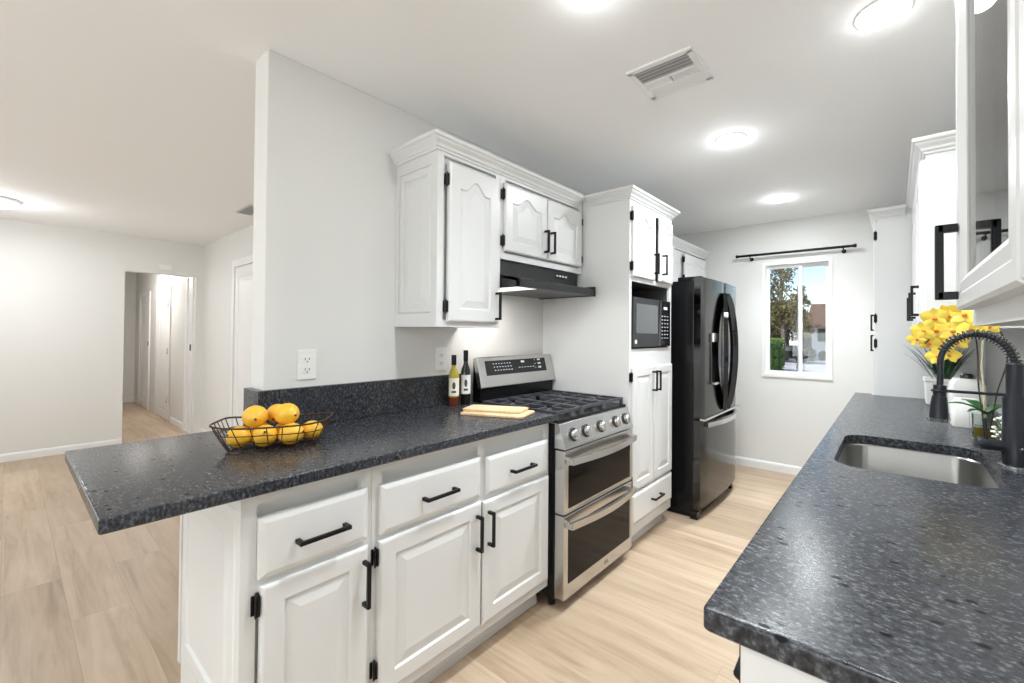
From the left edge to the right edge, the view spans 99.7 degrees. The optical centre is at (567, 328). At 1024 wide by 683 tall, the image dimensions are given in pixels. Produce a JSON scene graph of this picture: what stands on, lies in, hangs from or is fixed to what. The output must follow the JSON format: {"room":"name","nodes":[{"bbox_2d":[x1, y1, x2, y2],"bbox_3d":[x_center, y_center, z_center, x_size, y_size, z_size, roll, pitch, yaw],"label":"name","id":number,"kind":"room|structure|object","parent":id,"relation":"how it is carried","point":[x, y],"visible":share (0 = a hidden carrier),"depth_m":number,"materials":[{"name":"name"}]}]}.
{"room":"kitchen","nodes":[
{"label":"kitchen","id":0,"kind":"room"},
{"bbox_2d":[0,218,204,453],"bbox_3d":[-6.130,0.101,3.441,0.120,2.370,5.220,0,-1,37],"label":"wall","id":1,"kind":"structure","parent":0,"point":[62,289],"depth_m":4.51,"materials":[{"name":"white paint"}]},
{"bbox_2d":[0,438,121,462],"bbox_3d":[-6.303,1.241,3.102,0.013,0.080,4.303,0,-1,37],"label":"baseboard","id":2,"kind":"structure","parent":1,"relation":"attached to","point":[7,457],"depth_m":4.40,"materials":[{"name":"white paint"}]},
{"bbox_2d":[158,264,171,269],"bbox_3d":[-4.775,-0.729,5.094,0.028,0.060,0.120,0,-1,37],"label":"door chime","id":3,"kind":"object","parent":1,"relation":"attached to","point":[160,266],"visible":1,"depth_m":5.08,"materials":[{"name":"white plastic"}]},
{"bbox_2d":[183,277,193,433],"bbox_3d":[-4.845,0.332,5.483,0.320,1.975,0.018,0,-1,37],"label":"trim","id":4,"kind":"structure","parent":1,"relation":"attached to","point":[189,287],"depth_m":5.48,"materials":[{"name":"white paint"}]},
{"bbox_2d":[123,272,136,397],"bbox_3d":[-8.117,0.137,7.560,0.120,2.370,0.950,0,-1,37],"label":"wall","id":5,"kind":"structure","parent":0,"point":[130,277],"depth_m":7.74,"materials":[{"name":"white paint"}]},
{"bbox_2d":[123,397,133,402],"bbox_3d":[-8.073,1.282,7.503,0.013,0.080,0.705,0,-1,37],"label":"baseboard","id":6,"kind":"structure","parent":5,"relation":"attached to","point":[131,399],"depth_m":7.72,"materials":[{"name":"white paint"}]},
{"bbox_2d":[134,273,193,422],"bbox_3d":[-6.254,0.139,6.654,3.980,2.370,0.125,0,-1,37],"label":"wall","id":7,"kind":"structure","parent":0,"point":[145,282],"depth_m":6.06,"materials":[{"name":"white paint"}]},
{"bbox_2d":[137,291,150,409],"bbox_3d":[-7.154,0.357,7.245,0.880,1.935,0.024,0,-1,37],"label":"door","id":8,"kind":"structure","parent":7,"relation":"in","point":[144,300],"depth_m":7.22,"materials":[{"name":"white paint"}]},
{"bbox_2d":[154,286,171,421],"bbox_3d":[-6.025,0.355,6.376,0.930,1.935,0.032,0,-1,37],"label":"door","id":9,"kind":"structure","parent":7,"relation":"in","point":[163,300],"depth_m":6.35,"materials":[{"name":"white paint"}]},
{"bbox_2d":[170,417,182,429],"bbox_3d":[-5.295,1.281,5.814,0.760,0.080,0.013,0,-1,37],"label":"baseboard","id":10,"kind":"structure","parent":7,"relation":"attached to","point":[173,421],"depth_m":5.79,"materials":[{"name":"white paint"}]},
{"bbox_2d":[202,225,252,430],"bbox_3d":[-2.603,0.132,3.953,4.860,2.370,0.120,0,-1,37],"label":"wall","id":11,"kind":"structure","parent":0,"point":[220,253],"depth_m":4.99,"materials":[{"name":"white paint"}]},
{"bbox_2d":[229,255,252,426],"bbox_3d":[-3.274,0.290,4.377,0.950,2.055,0.018,0,-1,37],"label":"door","id":12,"kind":"structure","parent":11,"relation":"in","point":[241,301],"depth_m":4.49,"materials":[{"name":"white paint"}]},
{"bbox_2d":[0,402,796,682],"bbox_3d":[-3.946,1.363,3.561,11.800,0.120,8.300,0,-1,37],"label":"floor","id":13,"kind":"structure","parent":0,"point":[78,604],"depth_m":2.03,"materials":[{"name":"brown wood"}]},
{"bbox_2d":[177,467,371,682],"bbox_3d":[-0.928,0.859,1.360,0.640,0.878,0.342,0,-1,37],"label":"base cabinet","id":14,"kind":"object","parent":13,"relation":"on","point":[275,587],"visible":0.88,"depth_m":1.19,"materials":[{"name":"white paint"}]},
{"bbox_2d":[369,423,548,682],"bbox_3d":[-0.558,0.867,1.835,0.630,0.878,0.860,0,-1,37],"label":"base cabinet","id":15,"kind":"object","parent":13,"relation":"on","point":[459,534],"visible":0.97,"depth_m":1.58,"materials":[{"name":"white paint"}]},
{"bbox_2d":[65,402,555,534],"bbox_3d":[-0.811,0.407,1.669,0.802,0.032,1.446,0,-1,37],"label":"countertop","id":16,"kind":"structure","parent":15,"relation":"on","point":[121,486],"depth_m":1.26,"materials":[{"name":"stone"}]},
{"bbox_2d":[209,412,333,452],"bbox_3d":[-0.962,0.340,1.416,0.326,0.092,0.202,1,-1,-20],"label":"wire basket","id":17,"kind":"object","parent":16,"relation":"on","point":[326,420],"visible":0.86,"depth_m":1.36,"materials":[{"name":"brown metal"}]},
{"bbox_2d":[226,426,252,447],"bbox_3d":[-1.041,0.344,1.365,0.069,0.068,0.071,1,-1,-9],"label":"lemon","id":18,"kind":"object","parent":17,"relation":"in","point":[243,440],"visible":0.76,"depth_m":1.34,"materials":[{"name":"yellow food"}]},
{"bbox_2d":[252,425,277,446],"bbox_3d":[-0.972,0.344,1.379,0.072,0.070,0.069,0,-1,33],"label":"lemon","id":19,"kind":"object","parent":17,"relation":"in","point":[257,432],"visible":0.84,"depth_m":1.35,"materials":[{"name":"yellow food"}]},
{"bbox_2d":[276,422,293,438],"bbox_3d":[-0.960,0.346,1.463,0.067,0.065,0.069,0,-1,27],"label":"lemon","id":20,"kind":"object","parent":17,"relation":"in","point":[278,424],"visible":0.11,"depth_m":1.44,"materials":[{"name":"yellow food"}]},
{"bbox_2d":[267,404,280,421],"bbox_3d":[-0.996,0.290,1.470,0.063,0.062,0.062,0,-1,32],"label":"lemon","id":21,"kind":"object","parent":20,"relation":"on","point":[271,409],"visible":0.41,"depth_m":1.44,"materials":[{"name":"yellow food"}]},
{"bbox_2d":[278,423,303,443],"bbox_3d":[-0.906,0.345,1.407,0.072,0.069,0.071,1,-1,-34],"label":"lemon","id":22,"kind":"object","parent":17,"relation":"in","point":[292,437],"visible":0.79,"depth_m":1.38,"materials":[{"name":"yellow food"}]},
{"bbox_2d":[274,403,299,423],"bbox_3d":[-0.934,0.284,1.429,0.072,0.070,0.074,1,-1,-35],"label":"lemon","id":23,"kind":"object","parent":22,"relation":"on","point":[286,413],"visible":0.98,"depth_m":1.41,"materials":[{"name":"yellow food"}]},
{"bbox_2d":[302,420,322,438],"bbox_3d":[-0.875,0.345,1.468,0.064,0.060,0.062,0,-1,9],"label":"lemon","id":24,"kind":"object","parent":17,"relation":"in","point":[307,428],"visible":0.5,"depth_m":1.45,"materials":[{"name":"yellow food"}]},
{"label":"lemon","id":25,"kind":"object","parent":17,"relation":"in","visible":0},
{"bbox_2d":[242,405,267,426],"bbox_3d":[-1.016,0.286,1.395,0.074,0.070,0.072,0,-1,19],"label":"lemon","id":26,"kind":"object","parent":25,"relation":"on","point":[253,416],"visible":1,"depth_m":1.37,"materials":[{"name":"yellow food"}]},
{"bbox_2d":[448,355,458,405],"bbox_3d":[-0.591,0.268,2.232,0.054,0.262,0.054,0,-1,37],"label":"oil bottle","id":27,"kind":"object","parent":16,"relation":"on","point":[453,389],"visible":1,"depth_m":2.21,"materials":[{"name":"yellow glass"}]},
{"bbox_2d":[461,350,470,404],"bbox_3d":[-0.539,0.258,2.276,0.051,0.285,0.051,0,-1,37],"label":"vinegar bottle","id":28,"kind":"object","parent":16,"relation":"on","point":[465,371],"visible":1,"depth_m":2.26,"materials":[{"name":"black glass"}]},
{"bbox_2d":[460,410,534,418],"bbox_3d":[-0.324,0.393,2.003,0.310,0.011,0.165,0,-1,17],"label":"cutting board","id":29,"kind":"object","parent":16,"relation":"on","point":[528,412],"visible":0.73,"depth_m":1.94,"materials":[{"name":"brown wood"}]},
{"bbox_2d":[463,404,527,413],"bbox_3d":[-0.338,0.381,2.034,0.290,0.011,0.125,0,-1,13],"label":"cutting board","id":30,"kind":"object","parent":29,"relation":"on","point":[476,408],"visible":1,"depth_m":2.00,"materials":[{"name":"brown wood"}]},
{"bbox_2d":[473,354,636,604],"bbox_3d":[-0.051,0.740,2.400,0.720,1.154,0.642,0,-1,37],"label":"oven range","id":31,"kind":"object","parent":13,"relation":"on","point":[591,490],"visible":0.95,"depth_m":2.20,"materials":[{"name":"silver metal"}]},
{"bbox_2d":[525,398,625,423],"bbox_3d":[-0.069,0.443,2.419,0.550,0.012,0.640,0,-1,37],"label":"cooktop","id":32,"kind":"object","parent":31,"relation":"in","point":[574,417],"depth_m":2.25,"materials":[{"name":"black metal"}]},
{"bbox_2d":[543,184,679,542],"bbox_3d":[0.305,0.253,2.917,0.738,2.145,0.680,0,-1,37],"label":"tall cabinet","id":33,"kind":"object","parent":13,"relation":"on","point":[627,231],"visible":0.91,"depth_m":2.66,"materials":[{"name":"white paint"}]},
{"bbox_2d":[631,297,669,347],"bbox_3d":[0.391,-0.031,2.846,0.403,0.312,0.508,0,-1,37],"label":"microwave","id":34,"kind":"object","parent":33,"relation":"in","point":[650,318],"visible":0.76,"depth_m":2.69,"materials":[{"name":"black metal"}]},
{"bbox_2d":[666,276,738,519],"bbox_3d":[0.900,0.486,3.501,0.873,1.700,0.822,0,-1,37],"label":"refrigerator","id":35,"kind":"object","parent":13,"relation":"on","point":[704,330],"visible":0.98,"depth_m":3.08,"materials":[{"name":"black metal"}]},
{"bbox_2d":[733,645,740,682],"bbox_3d":[0.640,0.855,0.663,0.593,0.852,0.594,0,-1,37],"label":"dishwasher","id":36,"kind":"object","parent":13,"relation":"on","point":[737,670],"visible":0.11,"depth_m":0.62,"materials":[{"name":"black metal"}]},
{"bbox_2d":[741,646,826,682],"bbox_3d":[0.463,0.857,0.404,0.574,0.878,0.020,0,-1,37],"label":"end panel","id":37,"kind":"object","parent":13,"relation":"on","point":[756,667],"visible":0.46,"depth_m":0.56,"materials":[{"name":"white paint"}]},
{"bbox_2d":[868,205,985,398],"bbox_3d":[2.461,0.297,2.999,0.554,2.089,1.118,0,-1,37],"label":"tall cabinet","id":38,"kind":"object","parent":13,"relation":"on","point":[896,374],"visible":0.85,"depth_m":2.67,"materials":[{"name":"white paint"}]},
{"bbox_3d":[1.738,0.887,2.126,0.641,0.878,1.210,0,-1,37],"label":"base cabinet","id":39,"kind":"object","parent":13,"relation":"on","visible":0},
{"bbox_2d":[704,392,1023,682],"bbox_3d":[1.297,0.419,1.533,0.622,0.032,2.847,0,-1,37],"label":"countertop","id":40,"kind":"structure","parent":39,"relation":"on","point":[854,574],"depth_m":0.68,"materials":[{"name":"stone"}]},
{"bbox_2d":[837,443,998,487],"bbox_3d":[1.074,0.542,1.344,0.384,0.220,0.507,0,-1,37],"label":"sink","id":41,"kind":"object","parent":40,"relation":"in","point":[927,465],"visible":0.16,"depth_m":1.52,"materials":[{"name":"silver metal"}]},
{"bbox_2d":[904,345,975,404],"bbox_3d":[2.066,0.252,2.388,0.238,0.333,0.300,1,-1,-33],"label":"potted grass plant","id":42,"kind":"object","parent":40,"relation":"on","point":[950,369],"visible":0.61,"depth_m":2.34,"materials":[{"name":"green plant"}]},
{"bbox_2d":[906,305,1007,440],"bbox_3d":[1.436,0.158,1.527,0.370,0.491,0.190,1,-1,-18],"label":"potted orchid","id":43,"kind":"object","parent":40,"relation":"on","point":[936,321],"visible":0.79,"depth_m":1.53,"materials":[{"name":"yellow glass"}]},
{"bbox_2d":[950,397,982,427],"bbox_3d":[1.673,0.351,1.799,0.096,0.116,0.096,0,-1,37],"label":"ceramic canister","id":44,"kind":"object","parent":40,"relation":"on","point":[959,416],"visible":0.69,"depth_m":1.77,"materials":[{"name":"white ceramic"}]},
{"bbox_2d":[948,373,986,417],"bbox_3d":[1.888,0.312,2.026,0.124,0.202,0.124,0,-1,37],"label":"ceramic canister","id":45,"kind":"object","parent":40,"relation":"on","point":[965,382],"visible":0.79,"depth_m":1.99,"materials":[{"name":"white ceramic"}]},
{"bbox_2d":[927,329,1023,469],"bbox_3d":[1.236,0.200,1.292,0.235,0.399,0.076,0,-1,37],"label":"kitchen faucet","id":46,"kind":"object","parent":40,"relation":"on","point":[1010,444],"visible":1,"depth_m":1.25,"materials":[{"name":"metal"}]},
{"bbox_2d":[990,416,1001,439],"bbox_3d":[1.431,0.343,1.376,0.106,0.119,0.090,0,-1,3],"label":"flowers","id":47,"kind":"object","parent":40,"relation":"on","point":[1000,417],"visible":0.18,"depth_m":1.40,"materials":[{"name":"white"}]},
{"bbox_2d":[251,49,676,401],"bbox_3d":[-0.035,0.141,3.197,0.140,2.370,3.854,0,-1,37],"label":"wall partition","id":48,"kind":"structure","parent":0,"point":[325,174],"depth_m":1.83,"materials":[{"name":"white paint"}]},
{"bbox_2d":[297,350,316,379],"bbox_3d":[-1.056,0.146,1.739,0.008,0.120,0.072,0,-1,37],"label":"wall outlet","id":49,"kind":"object","parent":48,"relation":"attached to","point":[306,359],"visible":1,"depth_m":1.74,"materials":[{"name":"white plastic"}]},
{"bbox_2d":[302,366,311,373],"bbox_3d":[-1.054,0.168,1.738,0.003,0.028,0.034,0,-1,37],"label":"socket","id":50,"kind":"object","parent":49,"relation":"attached to","point":[305,369],"depth_m":1.74,"materials":[{"name":"grey plastic"}]},
{"bbox_2d":[303,356,311,362],"bbox_3d":[-1.054,0.126,1.738,0.003,0.028,0.034,0,-1,37],"label":"socket","id":51,"kind":"object","parent":49,"relation":"attached to","point":[306,359],"depth_m":1.74,"materials":[{"name":"white plastic"}]},
{"bbox_2d":[243,373,460,427],"bbox_3d":[-0.910,0.317,2.031,0.162,0.154,0.990,0,-1,37],"label":"backsplash","id":52,"kind":"structure","parent":48,"relation":"attached to","point":[368,398],"depth_m":1.88,"materials":[{"name":"stone"}]},
{"bbox_2d":[435,348,446,370],"bbox_3d":[-0.662,0.160,2.254,0.008,0.120,0.072,0,-1,37],"label":"wall outlet","id":53,"kind":"object","parent":48,"relation":"attached to","point":[440,353],"visible":1,"depth_m":2.25,"materials":[{"name":"white plastic"}]},
{"bbox_2d":[388,128,506,327],"bbox_3d":[-0.570,-0.421,2.068,0.380,0.830,0.418,0,-1,37],"label":"upper cabinet","id":54,"kind":"object","parent":48,"relation":"attached to","point":[448,190],"visible":1,"depth_m":1.96,"materials":[{"name":"white paint"}]},
{"bbox_2d":[500,161,582,274],"bbox_3d":[-0.229,-0.588,2.515,0.380,0.481,0.703,0,-1,37],"label":"upper cabinet","id":55,"kind":"object","parent":48,"relation":"attached to","point":[541,221],"visible":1,"depth_m":2.37,"materials":[{"name":"white paint"}]},
{"bbox_2d":[500,260,595,299],"bbox_3d":[-0.209,-0.273,2.485,0.447,0.145,0.674,0,-1,37],"label":"range hood","id":56,"kind":"object","parent":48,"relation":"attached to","point":[516,279],"visible":0.72,"depth_m":2.38,"materials":[{"name":"grey metal"}]},
{"bbox_2d":[673,236,709,281],"bbox_3d":[0.849,-0.602,3.924,0.380,0.405,1.645,0,-1,37],"label":"upper cabinet","id":57,"kind":"object","parent":48,"relation":"attached to","point":[689,260],"visible":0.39,"depth_m":4.05,"materials":[{"name":"white paint"}]},
{"bbox_2d":[0,0,955,244],"bbox_3d":[-3.928,-1.127,3.591,11.800,0.120,8.300,0,-1,37],"label":"ceiling","id":58,"kind":"structure","parent":0,"point":[125,117],"depth_m":1.94,"materials":[{"name":"white paint"}]},
{"bbox_2d":[0,196,21,208],"bbox_3d":[-4.758,-1.038,3.494,0.390,0.070,0.390,0,-1,37],"label":"flush ceiling light","id":59,"kind":"object","parent":58,"relation":"attached to","point":[5,202],"visible":1,"depth_m":3.54,"materials":[{"name":"white paint"}]},
{"bbox_2d":[0,199,18,208],"bbox_3d":[-4.758,-1.028,3.494,0.360,0.048,0.360,0,-1,37],"label":"diffuser","id":60,"kind":"object","parent":59,"relation":"attached to","point":[4,203],"depth_m":3.54,"materials":[{"name":"white"}]},
{"bbox_2d":[236,204,253,215],"bbox_3d":[-2.809,-1.049,3.804,0.360,0.014,0.120,0,-1,37],"label":"ceiling vent","id":61,"kind":"object","parent":58,"relation":"in","point":[249,209],"visible":0.74,"depth_m":3.79,"materials":[{"name":"silver metal"}]},
{"bbox_2d":[571,0,606,5],"bbox_3d":[0.069,-1.059,1.331,0.164,0.012,0.164,0,-1,37],"label":"recessed light","id":62,"kind":"object","parent":58,"relation":"in","point":[579,2],"visible":1,"depth_m":1.39,"materials":[{"name":"white plastic"}]},
{"bbox_2d":[626,46,712,100],"bbox_3d":[0.429,-1.052,1.790,0.278,0.012,0.256,0,-1,37],"label":"ceiling vent","id":63,"kind":"object","parent":58,"relation":"in","point":[680,70],"visible":1,"depth_m":1.78,"materials":[{"name":"white metal"}]},
{"bbox_2d":[715,132,746,145],"bbox_3d":[0.904,-1.040,2.369,0.164,0.012,0.164,0,-1,37],"label":"recessed light","id":64,"kind":"object","parent":58,"relation":"in","point":[735,138],"visible":1,"depth_m":2.35,"materials":[{"name":"white plastic"}]},
{"bbox_2d":[768,196,790,202],"bbox_3d":[1.683,-1.022,3.406,0.164,0.012,0.164,0,-1,37],"label":"recessed light","id":65,"kind":"object","parent":58,"relation":"in","point":[778,199],"visible":1,"depth_m":3.38,"materials":[{"name":"white plastic"}]},
{"bbox_2d":[854,0,913,30],"bbox_3d":[1.058,-1.050,1.437,0.164,0.012,0.164,0,-1,37],"label":"recessed light","id":66,"kind":"object","parent":58,"relation":"in","point":[880,14],"visible":1,"depth_m":1.43,"materials":[{"name":"white plastic"}]},
{"bbox_2d":[677,204,907,466],"bbox_3d":[2.152,0.167,4.039,2.590,2.370,0.140,0,-1,37],"label":"wall","id":67,"kind":"structure","parent":0,"point":[782,420],"depth_m":3.98,"materials":[{"name":"white paint"}]},
{"bbox_2d":[735,456,801,474],"bbox_3d":[1.899,1.311,4.116,1.810,0.080,0.013,0,-1,37],"label":"baseboard","id":68,"kind":"structure","parent":67,"relation":"attached to","point":[772,466],"depth_m":4.10,"materials":[{"name":"white paint"}]},
{"bbox_2d":[735,244,856,260],"bbox_3d":[2.081,-0.692,3.966,0.994,0.069,0.083,0,-1,37],"label":"curtain rod","id":69,"kind":"object","parent":67,"relation":"attached to","point":[852,245],"visible":1,"depth_m":3.90,"materials":[{"name":"black metal"}]},
{"bbox_2d":[762,257,832,379],"bbox_3d":[2.149,-0.087,4.013,0.582,1.093,0.112,0,-1,37],"label":"window","id":70,"kind":"structure","parent":67,"relation":"in","point":[828,261],"depth_m":3.98,"materials":[{"name":"white paint"}]},
{"bbox_2d":[986,328,1023,413],"bbox_3d":[0.638,0.108,0.043,0.140,2.370,8.047,0,-1,37],"label":"wall","id":71,"kind":"structure","parent":0,"point":[995,357],"depth_m":2.14,"materials":[{"name":"white paint"}]},
{"bbox_2d":[906,129,1023,329],"bbox_3d":[1.882,-0.379,2.083,0.357,0.767,1.145,0,-1,37],"label":"upper cabinet","id":72,"kind":"object","parent":71,"relation":"attached to","point":[931,192],"visible":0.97,"depth_m":1.73,"materials":[{"name":"white paint"}]},
{"bbox_2d":[934,0,1023,325],"bbox_3d":[0.490,-0.483,0.263,0.359,0.945,0.900,0,-1,37],"label":"upper cabinet","id":73,"kind":"object","parent":71,"relation":"attached to","point":[988,227],"visible":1,"depth_m":0.51,"materials":[{"name":"white paint"},{"name":"mirror"}]},
{"label":"outside","id":74,"kind":"structure","parent":0,"visible":0},
{"bbox_2d":[782,359,825,372],"bbox_3d":[20.806,2.858,43.655,100.000,0.100,85.300,0,-1,37],"label":"ground","id":75,"kind":"structure","parent":74,"point":[817,365],"depth_m":29.62,"materials":[{"name":"concrete"}]},
{"bbox_2d":[770,337,784,370],"bbox_3d":[10.561,1.523,24.865,3.195,2.113,3.947,0,-1,37],"label":"hedge","id":76,"kind":"object","parent":75,"relation":"on","point":[777,359],"visible":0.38,"depth_m":23.99,"materials":[{"name":"green plant"}]},
{"bbox_2d":[770,268,811,363],"bbox_3d":[15.596,-1.886,31.014,3.200,9.032,3.666,1,-1,-31],"label":"tree","id":77,"kind":"object","parent":75,"relation":"on","point":[783,304],"visible":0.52,"depth_m":30.75,"materials":[{"name":"green plant"}]},
{"bbox_2d":[770,306,812,359],"bbox_3d":[18.771,0.156,36.676,3.677,5.146,3.440,0,-1,2],"label":"tree","id":78,"kind":"object","parent":75,"relation":"on","point":[788,331],"visible":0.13,"depth_m":36.49,"materials":[{"name":"green plant"}]},
{"bbox_2d":[770,304,825,358],"bbox_3d":[22.995,0.223,41.586,13.000,5.150,7.400,0,-1,37],"label":"house","id":79,"kind":"structure","parent":75,"relation":"on","point":[817,341],"depth_m":38.53,"materials":[{"name":"white paint"}]},
{"bbox_2d":[785,345,811,361],"bbox_3d":[17.691,1.990,34.028,2.850,1.360,1.640,0,-1,37],"label":"car","id":80,"kind":"object","parent":75,"relation":"on","point":[791,351],"visible":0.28,"depth_m":33.20,"materials":[{"name":"white metal"}]},
{"bbox_2d":[788,285,814,368],"bbox_3d":[15.040,-0.114,27.591,1.576,5.399,1.529,0,-1,37],"label":"tree","id":81,"kind":"object","parent":75,"relation":"on","point":[793,311],"visible":0.6,"depth_m":27.45,"materials":[{"name":"green plant"}]},
{"bbox_2d":[804,347,816,360],"bbox_3d":[20.343,2.169,36.034,1.225,1.294,1.192,0,-1,37],"label":"shrub","id":82,"kind":"object","parent":75,"relation":"on","point":[812,350],"visible":0.4,"depth_m":35.79,"materials":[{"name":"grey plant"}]},
{"bbox_2d":[818,351,825,360],"bbox_3d":[21.927,2.336,36.702,0.845,0.907,0.868,0,-1,37],"label":"shrub","id":83,"kind":"object","parent":75,"relation":"on","point":[822,354],"visible":0.88,"depth_m":36.56,"materials":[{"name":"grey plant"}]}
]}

